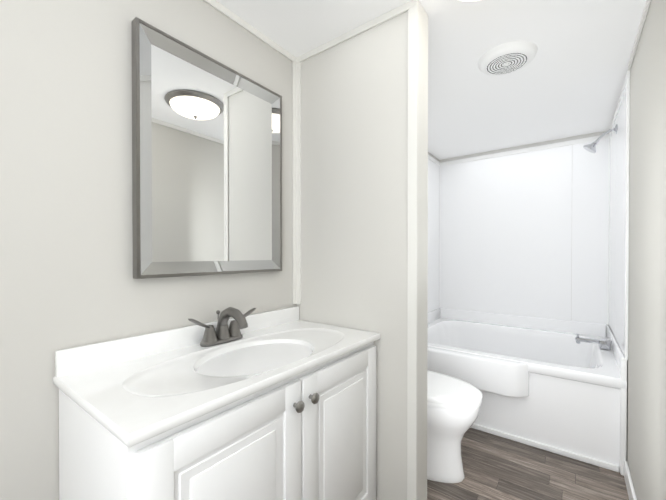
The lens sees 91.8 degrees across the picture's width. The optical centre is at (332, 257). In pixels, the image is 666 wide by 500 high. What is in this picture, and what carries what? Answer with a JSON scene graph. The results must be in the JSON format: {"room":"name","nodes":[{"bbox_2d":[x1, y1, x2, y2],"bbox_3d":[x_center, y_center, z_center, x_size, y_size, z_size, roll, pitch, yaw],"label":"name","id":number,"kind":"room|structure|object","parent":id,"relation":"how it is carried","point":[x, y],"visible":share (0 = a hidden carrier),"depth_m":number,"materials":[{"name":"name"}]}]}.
{"room":"bathroom","nodes":[
{"label":"bathroom","id":0,"kind":"room"},
{"bbox_2d":[0,0,439,499],"bbox_3d":[-0.132,0.073,1.770,0.120,2.110,4.165,0,1,37],"label":"wall","id":1,"kind":"structure","parent":0,"point":[67,280],"depth_m":0.89,"materials":[{"name":"grey paint"}]},
{"bbox_2d":[132,17,281,278],"bbox_3d":[-0.428,-0.335,1.240,0.032,0.799,0.615,0,1,37],"label":"mirror","id":2,"kind":"object","parent":1,"relation":"attached to","point":[206,165],"visible":0.98,"depth_m":1.17,"materials":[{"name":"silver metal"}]},
{"bbox_2d":[428,155,440,307],"bbox_3d":[0.580,-0.193,2.610,0.014,1.529,1.724,0,1,37],"label":"trim","id":3,"kind":"structure","parent":1,"relation":"attached to","point":[429,157],"depth_m":3.29,"materials":[{"name":"white plastic"}]},
{"bbox_2d":[428,88,625,357],"bbox_3d":[1.107,-0.173,2.216,1.329,1.495,1.724,0,1,37],"label":"wall panels","id":4,"kind":"object","parent":1,"relation":"attached to","point":[517,229],"visible":0.54,"depth_m":2.80,"materials":[{"name":"white plastic"}]},
{"bbox_2d":[583,124,616,152],"bbox_3d":[1.768,-0.778,2.140,0.172,0.163,0.086,0,1,37],"label":"shower head","id":5,"kind":"object","parent":4,"relation":"attached to","point":[591,148],"visible":1,"depth_m":2.14},
{"bbox_2d":[297,11,407,499],"bbox_3d":[0.097,0.075,1.459,0.620,2.110,0.100,0,1,37],"label":"wall","id":6,"kind":"structure","parent":0,"point":[354,182],"depth_m":1.36,"materials":[{"name":"white paint"}]},
{"bbox_2d":[216,0,645,159],"bbox_3d":[0.449,-1.009,1.329,1.570,0.060,4.165,0,1,37],"label":"ceiling","id":7,"kind":"structure","parent":0,"point":[567,81],"depth_m":1.56,"materials":[{"name":"white paint"}]},
{"bbox_2d":[478,40,537,75],"bbox_3d":[0.853,-0.965,1.586,0.258,0.031,0.258,0,1,37],"label":"ceiling vent","id":8,"kind":"object","parent":7,"relation":"in","point":[507,58],"visible":1,"depth_m":1.54,"materials":[{"name":"plastic"}]},
{"bbox_2d":[440,131,608,303],"bbox_3d":[1.659,0.064,2.957,1.330,2.110,0.120,0,1,37],"label":"wall","id":9,"kind":"structure","parent":0,"point":[531,145],"depth_m":2.80,"materials":[{"name":"white paint"}]},
{"bbox_2d":[441,134,606,165],"bbox_3d":[1.631,-0.196,2.893,1.299,1.529,0.013,0,1,37],"label":"trim","id":10,"kind":"structure","parent":9,"relation":"attached to","point":[589,139],"depth_m":2.83,"materials":[{"name":"white plastic"}]},
{"bbox_2d":[427,428,628,499],"bbox_3d":[0.449,1.161,1.345,1.570,0.060,4.165,0,1,37],"label":"floor","id":11,"kind":"structure","parent":0,"point":[495,467],"depth_m":1.65,"materials":[{"name":"wood"}]},
{"bbox_2d":[53,306,379,499],"bbox_3d":[-0.265,0.656,1.083,0.487,0.953,0.934,0,1,37],"label":"bathroom vanity","id":12,"kind":"object","parent":11,"relation":"on","point":[279,404],"visible":1,"depth_m":0.87,"materials":[{"name":"white wood"}]},
{"bbox_2d":[188,307,255,346],"bbox_3d":[-0.368,0.246,1.164,0.172,0.132,0.280,0,1,37],"label":"faucet","id":13,"kind":"object","parent":12,"relation":"on","point":[235,331],"depth_m":1.17,"materials":[{"name":"silver metal"}]},
{"bbox_2d":[427,370,482,482],"bbox_3d":[0.436,0.721,1.804,0.740,0.812,0.450,0,1,37],"label":"toilet","id":14,"kind":"object","parent":11,"relation":"on","point":[453,406],"visible":0.23,"depth_m":1.61,"materials":[{"name":"white ceramic"}]},
{"bbox_2d":[427,308,626,475],"bbox_3d":[1.277,0.820,2.451,1.323,0.605,1.149,0,1,37],"label":"bathtub","id":15,"kind":"object","parent":11,"relation":"on","point":[557,386],"visible":0.71,"depth_m":1.97,"materials":[{"name":"white plastic"}]},
{"bbox_2d":[627,0,665,499],"bbox_3d":[1.030,0.079,0.903,0.120,2.110,4.165,0,1,37],"label":"wall","id":16,"kind":"structure","parent":0,"point":[646,410],"depth_m":1.22,"materials":[{"name":"grey paint"}]},
{"bbox_2d":[607,71,629,359],"bbox_3d":[1.823,-0.189,2.075,0.014,1.529,1.065,0,1,37],"label":"trim","id":17,"kind":"structure","parent":16,"relation":"attached to","point":[626,84],"depth_m":1.65,"materials":[{"name":"white plastic"}]},
{"bbox_2d":[624,461,636,499],"bbox_3d":[0.650,1.095,0.519,0.017,0.085,2.843,0,1,37],"label":"baseboard","id":18,"kind":"structure","parent":16,"relation":"attached to","point":[629,486],"depth_m":1.48,"materials":[{"name":"white wood"}]},
{"bbox_3d":[-0.761,0.088,-0.284,1.330,2.110,0.120,0,1,37],"label":"wall","id":19,"kind":"structure","parent":0,"visible":0},
{"bbox_2d":[203,0,427,499],"bbox_3d":[-0.435,0.081,0.738,0.627,2.109,1.908,0,1,37],"label":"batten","id":20,"kind":"object","parent":19,"relation":"attached to","point":[417,326],"depth_m":1.25,"materials":[{"name":"white paint"}]},
{"bbox_2d":[628,0,650,69],"bbox_3d":[0.655,-0.958,0.501,0.008,0.027,2.845,0,1,37],"label":"batten","id":21,"kind":"object","parent":19,"relation":"attached to","point":[647,3],"depth_m":1.37,"materials":[{"name":"white paint"}]}
]}

